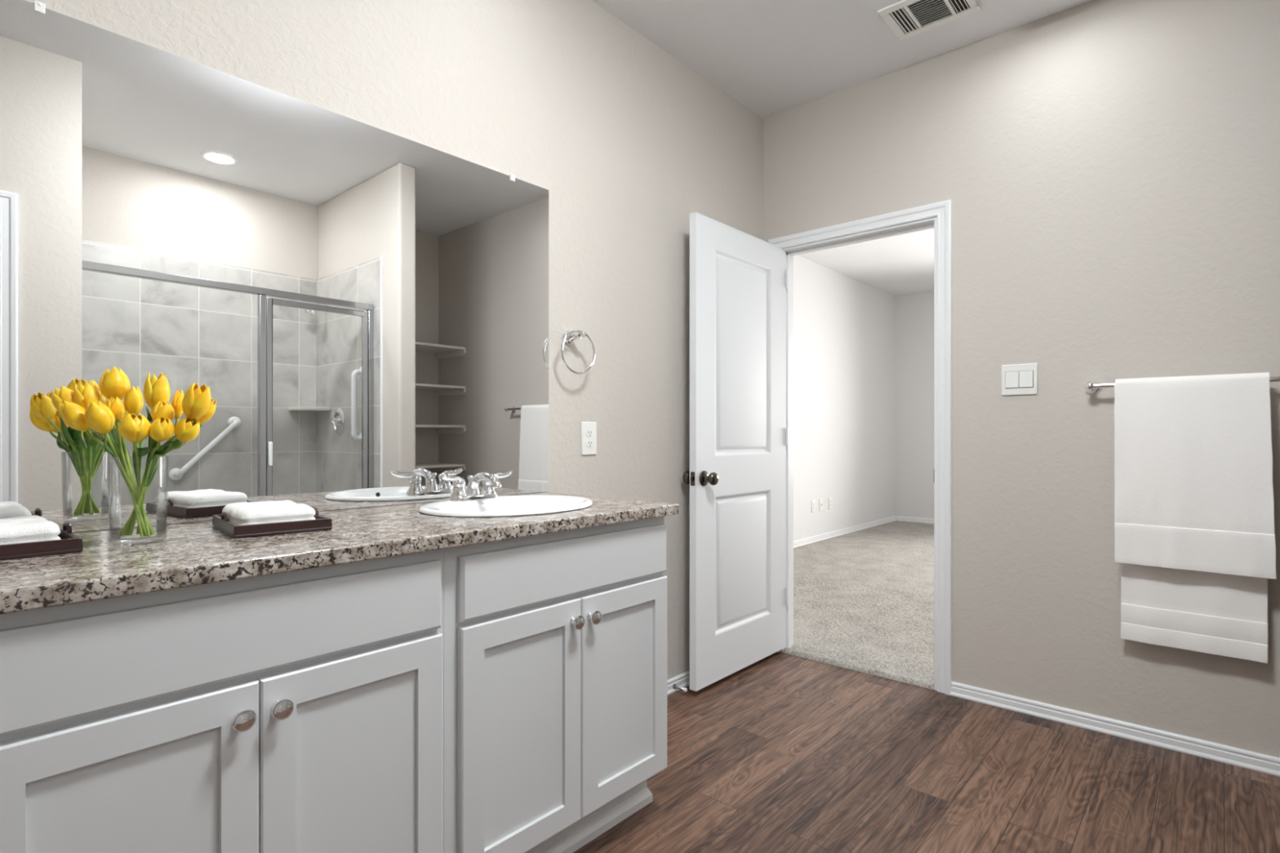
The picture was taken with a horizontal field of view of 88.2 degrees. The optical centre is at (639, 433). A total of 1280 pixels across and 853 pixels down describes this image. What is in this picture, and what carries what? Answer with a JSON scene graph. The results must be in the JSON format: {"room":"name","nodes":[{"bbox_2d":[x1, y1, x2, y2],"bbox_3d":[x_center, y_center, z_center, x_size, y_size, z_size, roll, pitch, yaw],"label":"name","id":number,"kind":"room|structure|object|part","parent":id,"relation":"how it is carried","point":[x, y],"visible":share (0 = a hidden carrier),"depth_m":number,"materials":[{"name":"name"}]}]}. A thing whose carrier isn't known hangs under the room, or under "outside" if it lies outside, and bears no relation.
{"room":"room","nodes":[
{"label":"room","id":0,"kind":"room"},
{"bbox_2d":[25,0,763,679],"bbox_3d":[-0.853,-0.253,1.791,0.120,2.725,4.359,0,0,41],"label":"wall","id":1,"kind":"structure","parent":0,"point":[627,141],"depth_m":2.42,"materials":[{"name":"beige paint"}]},
{"bbox_2d":[0,0,548,532],"bbox_3d":[-1.036,-0.327,1.483,0.012,1.056,2.174,0,0,41],"label":"vanity mirror","id":2,"kind":"object","parent":1,"relation":"attached to","point":[362,308],"visible":1,"depth_m":1.58,"materials":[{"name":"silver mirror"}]},
{"bbox_2d":[560,329,595,373],"bbox_3d":[-0.238,-0.291,2.351,0.074,0.162,0.156,0,0,41],"label":"towel ring","id":3,"kind":"object","parent":1,"relation":"attached to","point":[570,337],"visible":1,"depth_m":2.35,"materials":[{"name":"silver metal"}]},
{"bbox_3d":[-0.234,-0.345,2.356,0.074,0.054,0.054,0,0,41],"label":"post","id":4,"kind":"part","parent":3,"relation":"part of","materials":[{"name":"silver metal"}]},
{"bbox_2d":[581,422,596,455],"bbox_3d":[-0.188,0.018,2.448,0.009,0.122,0.076,0,0,41],"label":"outlet","id":5,"kind":"object","parent":1,"relation":"attached to","point":[588,429],"visible":1,"depth_m":2.44,"materials":[{"name":"white plastic"}]},
{"bbox_2d":[586,430,593,436],"bbox_3d":[-0.186,-0.002,2.446,0.003,0.025,0.033,0,0,41],"label":"receptacle","id":6,"kind":"object","parent":5,"relation":"attached to","point":[588,433],"depth_m":2.44,"materials":[{"name":"grey plastic"}]},
{"bbox_2d":[586,440,593,447],"bbox_3d":[-0.186,0.037,2.446,0.003,0.025,0.033,0,0,41],"label":"receptacle","id":7,"kind":"object","parent":5,"relation":"attached to","point":[589,443],"depth_m":2.44,"materials":[{"name":"grey plastic"}]},
{"bbox_2d":[666,670,689,695],"bbox_3d":[0.154,1.073,2.828,0.018,0.055,1.471,0,0,41],"label":"baseboard","id":8,"kind":"structure","parent":1,"relation":"attached to","point":[682,680],"depth_m":2.84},
{"bbox_2d":[672,683,687,692],"bbox_3d":[0.170,1.076,2.791,0.067,0.022,0.022,0,0,41],"label":"door stop","id":9,"kind":"object","parent":1,"relation":"attached to","point":[674,686],"visible":1,"depth_m":2.79,"materials":[{"name":"silver metal"}]},
{"bbox_2d":[682,212,787,691],"bbox_3d":[0.469,0.075,3.043,0.168,1.997,0.774,0,0,41],"label":"door","id":10,"kind":"structure","parent":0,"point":[736,476],"depth_m":2.98,"materials":[{"name":"white wood"}]},
{"bbox_3d":[0.219,0.189,2.836,0.067,0.066,0.066,0,0,41],"label":"knob","id":11,"kind":"part","parent":10,"relation":"part of","materials":[{"name":"brown metal"}]},
{"bbox_3d":[0.221,0.189,2.762,0.022,0.058,0.002,0,0,41],"label":"latch plate","id":12,"kind":"part","parent":10,"relation":"part of","materials":[{"name":"brown metal"}]},
{"bbox_3d":[0.294,0.189,2.769,0.067,0.066,0.066,0,0,41],"label":"knob","id":13,"kind":"part","parent":10,"relation":"part of","materials":[{"name":"brown metal"}]},
{"bbox_2d":[591,0,1091,118],"bbox_3d":[0.335,-1.665,0.757,3.269,0.100,4.379,0,0,41],"label":"ceiling","id":14,"kind":"structure","parent":0,"point":[772,57],"depth_m":2.69,"materials":[{"name":"white paint"}]},
{"bbox_2d":[877,0,981,40],"bbox_3d":[1.100,-1.610,2.511,0.310,0.008,0.246,0,0,41],"label":"ceiling vent","id":15,"kind":"object","parent":14,"relation":"in","point":[906,19],"visible":1,"depth_m":2.53,"materials":[{"name":"white metal"}]},
{"bbox_2d":[793,254,894,541],"bbox_3d":[1.446,-0.305,6.374,0.120,2.830,5.325,0,0,41],"label":"wall","id":16,"kind":"structure","parent":0,"point":[844,326],"depth_m":7.06,"materials":[{"name":"white paint"}]},
{"bbox_2d":[811,499,815,512],"bbox_3d":[1.734,0.725,6.603,0.009,0.122,0.078,0,0,41],"label":"outlet","id":17,"kind":"object","parent":16,"relation":"attached to","point":[813,502],"visible":1,"depth_m":6.60,"materials":[{"name":"white plastic"}]},
{"bbox_2d":[819,498,822,511],"bbox_3d":[1.849,0.725,6.729,0.014,0.122,0.078,0,0,41],"label":"cable plate","id":18,"kind":"object","parent":16,"relation":"attached to","point":[820,500],"visible":1,"depth_m":6.72,"materials":[{"name":"white plastic"}]},
{"bbox_2d":[828,497,831,509],"bbox_3d":[1.986,0.725,6.888,0.009,0.122,0.078,0,0,41],"label":"outlet","id":19,"kind":"object","parent":16,"relation":"attached to","point":[829,498],"visible":1,"depth_m":6.87,"materials":[{"name":"white plastic"}]},
{"bbox_2d":[793,515,895,547],"bbox_3d":[1.465,1.058,6.290,0.018,0.063,5.225,0,0,41],"label":"baseboard","id":20,"kind":"structure","parent":16,"relation":"attached to","point":[846,531],"depth_m":7.06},
{"bbox_2d":[782,520,933,689],"bbox_3d":[3.022,1.143,4.842,4.270,0.134,5.339,0,0,41],"label":"carpet","id":21,"kind":"object","parent":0,"point":[864,599],"visible":0.29,"depth_m":4.25,"materials":[{"name":"beige carpet"}]},
{"bbox_2d":[797,227,933,296],"bbox_3d":[3.055,-1.770,4.879,4.470,0.100,5.441,0,0,41],"label":"ceiling","id":22,"kind":"structure","parent":0,"point":[900,264],"depth_m":6.57,"materials":[{"name":"white paint"}]},
{"bbox_2d":[894,290,933,519],"bbox_3d":[4.827,-0.305,6.889,4.270,2.830,0.120,0,0,41],"label":"wall","id":23,"kind":"structure","parent":0,"point":[913,313],"depth_m":8.10,"materials":[{"name":"white paint"}]},
{"bbox_2d":[895,515,933,524],"bbox_3d":[4.781,1.058,6.837,4.270,0.063,0.018,0,0,41],"label":"baseboard","id":24,"kind":"structure","parent":23,"relation":"attached to","point":[900,518],"depth_m":8.09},
{"bbox_2d":[573,652,1279,852],"bbox_3d":[0.337,1.155,0.744,3.249,0.110,4.361,0,0,41],"label":"floor","id":25,"kind":"structure","parent":0,"point":[783,753],"depth_m":2.10,"materials":[{"name":"brown wood"}]},
{"bbox_2d":[0,548,444,852],"bbox_3d":[-1.078,0.667,0.992,0.588,0.865,1.462,0,0,41],"label":"vanity cabinet","id":26,"kind":"object","parent":25,"relation":"on","point":[301,711],"visible":1,"depth_m":1.07,"materials":[{"name":"white wood"}]},
{"bbox_3d":[-0.751,0.686,0.974,0.019,0.551,0.342,0,0,41],"label":"door","id":27,"kind":"part","parent":26,"relation":"part of","materials":[{"name":"grey wood"}]},
{"bbox_3d":[-0.640,0.461,1.065,0.028,0.036,0.036,0,0,41],"label":"knob","id":28,"kind":"part","parent":26,"relation":"part of","materials":[{"name":"silver metal"}]},
{"bbox_3d":[-0.602,0.461,1.108,0.028,0.036,0.036,0,0,41],"label":"knob","id":29,"kind":"part","parent":26,"relation":"part of","materials":[{"name":"silver metal"}]},
{"bbox_2d":[0,492,679,614],"bbox_3d":[-0.843,0.218,1.268,0.585,0.030,2.228,0,0,41],"label":"countertop","id":30,"kind":"structure","parent":26,"relation":"on","point":[193,553],"depth_m":1.20,"materials":[{"name":"stone"}]},
{"bbox_2d":[0,522,83,560],"bbox_3d":[-1.101,0.182,1.141,0.237,0.040,0.180,0,0,41],"label":"tray","id":31,"kind":"object","parent":30,"relation":"on","point":[69,542],"visible":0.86,"depth_m":1.10,"materials":[{"name":"brown wood"}]},
{"bbox_2d":[0,515,60,545],"bbox_3d":[-1.104,0.174,1.137,0.208,0.048,0.145,0,0,41],"label":"folded towel","id":32,"kind":"object","parent":31,"relation":"on","point":[32,528],"visible":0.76,"depth_m":1.10,"materials":[{"name":"white fabric"}]},
{"bbox_3d":[-1.044,0.172,1.205,0.055,0.020,0.007,0,0,41],"label":"handle","id":33,"kind":"part","parent":31,"relation":"part of","materials":[{"name":"black wood"}]},
{"bbox_2d":[212,506,332,538],"bbox_3d":[-0.793,0.182,1.419,0.180,0.040,0.237,0,0,-41],"label":"tray","id":34,"kind":"object","parent":30,"relation":"on","point":[321,522],"visible":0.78,"depth_m":1.34,"materials":[{"name":"brown wood"}]},
{"bbox_3d":[-0.856,0.172,1.363,0.007,0.020,0.055,0,0,-41],"label":"handle","id":35,"kind":"part","parent":34,"relation":"part of","materials":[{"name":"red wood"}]},
{"bbox_2d":[222,500,315,525],"bbox_3d":[-0.797,0.174,1.414,0.146,0.047,0.209,0,0,-41],"label":"folded towel","id":36,"kind":"object","parent":34,"relation":"on","point":[262,512],"visible":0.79,"depth_m":1.35,"materials":[{"name":"white fabric"}]},
{"bbox_3d":[-0.729,0.172,1.475,0.007,0.020,0.055,0,0,-41],"label":"handle","id":37,"kind":"part","parent":34,"relation":"part of","materials":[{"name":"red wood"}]},
{"bbox_2d":[438,471,511,502],"bbox_3d":[-0.474,0.151,1.921,0.194,0.082,0.171,0,0,-8],"label":"faucet","id":38,"kind":"object","parent":30,"relation":"on","point":[491,482],"visible":1,"depth_m":1.89,"materials":[{"name":"silver metal"}]},
{"bbox_3d":[-0.529,0.146,1.867,0.046,0.066,0.099,0,0,22],"label":"handle","id":39,"kind":"part","parent":38,"relation":"part of","materials":[{"name":"silver metal"}]},
{"bbox_3d":[-0.501,0.151,1.944,0.015,0.059,0.015,0,0,41],"label":"lift rod","id":40,"kind":"part","parent":38,"relation":"part of","materials":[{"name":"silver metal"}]},
{"bbox_3d":[-0.485,0.184,1.930,0.054,0.016,0.156,0,0,41],"label":"plate","id":41,"kind":"part","parent":38,"relation":"part of","materials":[{"name":"silver metal"}]},
{"bbox_3d":[-0.449,0.146,1.899,0.149,0.071,0.042,0,0,41],"label":"spout","id":42,"kind":"part","parent":38,"relation":"part of","materials":[{"name":"silver metal"}]},
{"bbox_3d":[-0.428,0.146,1.981,0.099,0.066,0.046,0,0,-29],"label":"handle","id":43,"kind":"part","parent":38,"relation":"part of","materials":[{"name":"silver metal"}]},
{"bbox_2d":[418,494,592,517],"bbox_3d":[-0.360,0.270,1.827,0.410,0.160,0.498,0,0,41],"label":"sink","id":44,"kind":"object","parent":30,"relation":"in","point":[526,504],"visible":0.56,"depth_m":1.88,"materials":[{"name":"white ceramic"}]},
{"bbox_3d":[-0.932,0.123,1.229,0.091,0.160,0.091,0,0,41],"label":"vase","id":45,"kind":"object","parent":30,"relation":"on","visible":0},
{"bbox_2d":[51,385,137,496],"bbox_3d":[-1.003,0.050,1.238,0.175,0.280,0.041,0,0,-8],"label":"tulip","id":46,"kind":"object","parent":45,"relation":"in","point":[66,394],"visible":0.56,"depth_m":1.22,"materials":[{"name":"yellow plant"}]},
{"bbox_3d":[-0.983,0.077,1.230,0.139,0.226,0.006,0,0,-1],"label":"stem","id":47,"kind":"part","parent":46,"relation":"part of","materials":[{"name":"green plant"}]},
{"bbox_2d":[58,400,154,534],"bbox_3d":[-0.982,0.065,1.220,0.144,0.250,0.039,0,0,-28],"label":"tulip","id":48,"kind":"object","parent":45,"relation":"in","point":[73,415],"visible":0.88,"depth_m":1.19,"materials":[{"name":"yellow plant"}]},
{"bbox_3d":[-0.961,0.090,1.220,0.107,0.199,0.006,0,0,-20],"label":"stem","id":49,"kind":"part","parent":48,"relation":"part of","materials":[{"name":"green plant"}]},
{"bbox_2d":[73,382,146,536],"bbox_3d":[-0.980,0.047,1.236,0.145,0.286,0.042,0,0,0],"label":"tulip","id":50,"kind":"object","parent":45,"relation":"in","point":[82,395],"visible":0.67,"depth_m":1.22,"materials":[{"name":"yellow plant"}]},
{"bbox_3d":[-0.966,0.075,1.227,0.119,0.230,0.007,0,0,8],"label":"stem","id":51,"kind":"part","parent":50,"relation":"part of","materials":[{"name":"green plant"}]},
{"bbox_2d":[88,379,143,537],"bbox_3d":[-0.982,0.043,1.235,0.144,0.293,0.033,0,0,28],"label":"tulip","id":52,"kind":"object","parent":45,"relation":"in","point":[92,383],"visible":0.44,"depth_m":1.22,"materials":[{"name":"green plant"}]},
{"bbox_3d":[-0.976,0.064,1.237,0.135,0.252,0.007,0,0,20],"label":"stem","id":53,"kind":"part","parent":52,"relation":"part of","materials":[{"name":"green plant"}]},
{"bbox_2d":[84,400,155,533],"bbox_3d":[-0.951,0.065,1.207,0.101,0.250,0.041,0,0,-28],"label":"tulip","id":54,"kind":"object","parent":45,"relation":"in","point":[100,418],"visible":1,"depth_m":1.19,"materials":[{"name":"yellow plant"}]},
{"bbox_3d":[-0.943,0.093,1.222,0.076,0.194,0.006,0,0,-40],"label":"stem","id":55,"kind":"part","parent":54,"relation":"part of","materials":[{"name":"green plant"}]},
{"bbox_2d":[98,366,143,519],"bbox_3d":[-0.970,0.031,1.236,0.104,0.317,0.047,0,0,32],"label":"tulip","id":56,"kind":"object","parent":45,"relation":"in","point":[115,383],"visible":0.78,"depth_m":1.24,"materials":[{"name":"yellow plant"}]},
{"bbox_3d":[-0.955,0.063,1.239,0.085,0.253,0.006,0,0,18],"label":"stem","id":57,"kind":"part","parent":56,"relation":"part of","materials":[{"name":"green plant"}]},
{"bbox_2d":[106,396,145,536],"bbox_3d":[-0.951,0.060,1.230,0.076,0.259,0.037,0,0,-8],"label":"tulip","id":58,"kind":"object","parent":45,"relation":"in","point":[116,405],"visible":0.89,"depth_m":1.22,"materials":[{"name":"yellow plant"}]},
{"bbox_3d":[-0.944,0.082,1.224,0.066,0.216,0.008,0,0,10],"label":"stem","id":59,"kind":"part","parent":58,"relation":"part of","materials":[{"name":"green plant"}]},
{"bbox_2d":[117,413,151,533],"bbox_3d":[-0.905,0.076,1.202,0.047,0.227,0.115,0,0,-19],"label":"tulip","id":60,"kind":"object","parent":45,"relation":"in","point":[135,429],"visible":0.97,"depth_m":1.17,"materials":[{"name":"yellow plant"}]},
{"bbox_3d":[-0.919,0.101,1.209,0.005,0.177,0.093,0,0,-32],"label":"stem","id":61,"kind":"part","parent":60,"relation":"part of","materials":[{"name":"green plant"}]},
{"bbox_2d":[124,386,151,537],"bbox_3d":[-0.937,0.050,1.237,0.078,0.281,0.038,0,0,41],"label":"tulip","id":62,"kind":"object","parent":45,"relation":"in","point":[133,398],"visible":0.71,"depth_m":1.24,"materials":[{"name":"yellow plant"}]},
{"bbox_3d":[-0.930,0.077,1.235,0.066,0.226,0.009,0,0,31],"label":"stem","id":63,"kind":"part","parent":62,"relation":"part of","materials":[{"name":"green plant"}]},
{"bbox_2d":[124,372,170,536],"bbox_3d":[-0.914,0.038,1.218,0.083,0.304,0.043,0,0,-10],"label":"tulip","id":64,"kind":"object","parent":45,"relation":"in","point":[156,389],"visible":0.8,"depth_m":1.21,"materials":[{"name":"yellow plant"}]},
{"bbox_3d":[-0.925,0.073,1.224,0.067,0.234,0.007,0,0,5],"label":"stem","id":65,"kind":"part","parent":64,"relation":"part of","materials":[{"name":"green plant"}]},
{"bbox_2d":[127,400,174,535],"bbox_3d":[-0.908,0.065,1.212,0.106,0.251,0.040,0,0,6],"label":"tulip","id":66,"kind":"object","parent":45,"relation":"in","point":[166,411],"visible":0.62,"depth_m":1.20,"materials":[{"name":"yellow plant"}]},
{"bbox_3d":[-0.917,0.085,1.222,0.087,0.210,0.006,0,0,16],"label":"stem","id":67,"kind":"part","parent":66,"relation":"part of","materials":[{"name":"green plant"}]},
{"bbox_2d":[136,416,174,534],"bbox_3d":[-0.893,0.079,1.218,0.123,0.222,0.040,0,0,41],"label":"tulip","id":68,"kind":"object","parent":45,"relation":"in","point":[161,429],"visible":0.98,"depth_m":1.19,"materials":[{"name":"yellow plant"}]},
{"bbox_3d":[-0.908,0.100,1.219,0.101,0.180,0.007,0,0,34],"label":"stem","id":69,"kind":"part","parent":68,"relation":"part of","materials":[{"name":"green plant"}]},
{"bbox_2d":[128,389,183,536],"bbox_3d":[-0.906,0.052,1.240,0.084,0.275,0.033,0,0,-42],"label":"tulip","id":70,"kind":"object","parent":45,"relation":"in","point":[176,403],"visible":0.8,"depth_m":1.25,"materials":[{"name":"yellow plant"}]},
{"bbox_2d":[128,416,199,534],"bbox_3d":[-0.880,0.078,1.212,0.142,0.223,0.040,0,0,0],"label":"tulip","id":71,"kind":"object","parent":45,"relation":"in","point":[184,432],"visible":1,"depth_m":1.20,"materials":[{"name":"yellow plant"}]},
{"bbox_3d":[-0.895,0.100,1.222,0.114,0.179,0.006,0,0,8],"label":"stem","id":72,"kind":"part","parent":71,"relation":"part of","materials":[{"name":"green plant"}]},
{"bbox_2d":[121,382,211,536],"bbox_3d":[-0.875,0.048,1.227,0.171,0.284,0.044,0,0,12],"label":"tulip","id":73,"kind":"object","parent":45,"relation":"in","point":[196,402],"visible":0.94,"depth_m":1.20,"materials":[{"name":"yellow plant"}]},
{"bbox_3d":[-0.892,0.081,1.221,0.141,0.218,0.006,0,0,4],"label":"stem","id":74,"kind":"part","parent":73,"relation":"part of","materials":[{"name":"green plant"}]},
{"bbox_2d":[118,398,216,536],"bbox_3d":[-0.883,0.061,1.244,0.164,0.259,0.037,0,0,-6],"label":"tulip","id":75,"kind":"object","parent":45,"relation":"in","point":[211,411],"visible":0.48,"depth_m":1.24,"materials":[{"name":"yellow plant"}]},
{"bbox_3d":[-0.898,0.084,1.233,0.135,0.212,0.006,0,0,-10],"label":"stem","id":76,"kind":"part","parent":75,"relation":"part of","materials":[{"name":"green plant"}]},
{"bbox_3d":[-0.523,0.686,1.232,0.019,0.551,0.342,0,0,41],"label":"door","id":77,"kind":"part","parent":26,"relation":"part of","materials":[{"name":"grey wood"}]},
{"bbox_2d":[444,515,666,852],"bbox_3d":[-0.347,0.667,1.820,0.588,0.865,0.746,0,0,41],"label":"vanity cabinet","id":78,"kind":"object","parent":25,"relation":"on","point":[555,643],"visible":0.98,"depth_m":1.59,"materials":[{"name":"white wood"}]},
{"bbox_3d":[-0.266,0.686,1.524,0.019,0.551,0.346,0,0,41],"label":"door","id":79,"kind":"part","parent":78,"relation":"part of","materials":[{"name":"white wood"}]},
{"bbox_3d":[-0.154,0.461,1.616,0.028,0.036,0.036,0,0,41],"label":"knob","id":80,"kind":"part","parent":78,"relation":"part of","materials":[{"name":"silver metal"}]},
{"bbox_3d":[-0.116,0.461,1.659,0.028,0.036,0.036,0,0,41],"label":"knob","id":81,"kind":"part","parent":78,"relation":"part of","materials":[{"name":"silver metal"}]},
{"bbox_3d":[-0.213,1.080,1.702,0.014,0.040,0.746,0,0,41],"label":"moulding","id":82,"kind":"part","parent":78,"relation":"part of","materials":[{"name":"grey wood"}]},
{"bbox_3d":[-0.039,0.686,1.782,0.019,0.551,0.338,0,0,41],"label":"door","id":83,"kind":"part","parent":78,"relation":"part of","materials":[{"name":"white wood"}]},
{"bbox_2d":[763,0,1279,758],"bbox_3d":[1.318,-0.305,2.860,4.575,2.830,0.116,0,0,41],"label":"wall","id":84,"kind":"structure","parent":0,"point":[1109,170],"depth_m":2.49,"materials":[{"name":"beige paint"}]},
{"bbox_2d":[779,216,937,690],"bbox_3d":[1.026,0.082,3.117,0.760,2.036,0.118,0,0,41],"label":"trim","id":85,"kind":"structure","parent":84,"relation":"attached to","point":[930,223],"depth_m":3.34,"materials":[{"name":"white wood"}]},
{"bbox_2d":[768,199,951,695],"bbox_3d":[0.982,0.057,3.068,0.875,2.086,0.017,0,0,41],"label":"trim","id":86,"kind":"structure","parent":84,"relation":"attached to","point":[942,210],"depth_m":2.80,"materials":[{"name":"white wood"}]},
{"bbox_2d":[1001,363,1037,395],"bbox_3d":[1.501,-0.214,2.614,0.126,0.122,0.011,0,0,41],"label":"light switch","id":87,"kind":"object","parent":84,"relation":"attached to","point":[1016,379],"visible":1,"depth_m":2.61,"materials":[{"name":"white plastic"}]},
{"bbox_2d":[950,681,1279,777],"bbox_3d":[1.929,1.073,2.232,1.657,0.055,0.018,0,0,41],"label":"baseboard","id":88,"kind":"structure","parent":84,"relation":"attached to","point":[1270,765],"depth_m":2.38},
{"bbox_2d":[1084,376,1279,394],"bbox_3d":[1.908,-0.173,2.211,0.714,0.052,0.078,0,0,41],"label":"towel bar","id":89,"kind":"object","parent":84,"relation":"attached to","point":[1092,387],"visible":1,"depth_m":2.40,"materials":[{"name":"silver metal"}]},
{"bbox_3d":[1.659,-0.173,2.429,0.052,0.052,0.078,0,0,41],"label":"post","id":90,"kind":"part","parent":89,"relation":"part of","materials":[{"name":"silver metal"}]},
{"bbox_2d":[1114,372,1276,663],"bbox_3d":[1.849,0.269,2.220,0.416,0.927,0.067,0,0,41],"label":"bath towel","id":91,"kind":"object","parent":89,"relation":"hanging from","point":[1195,544],"visible":1,"depth_m":2.20,"materials":[{"name":"white fabric"}]}
]}

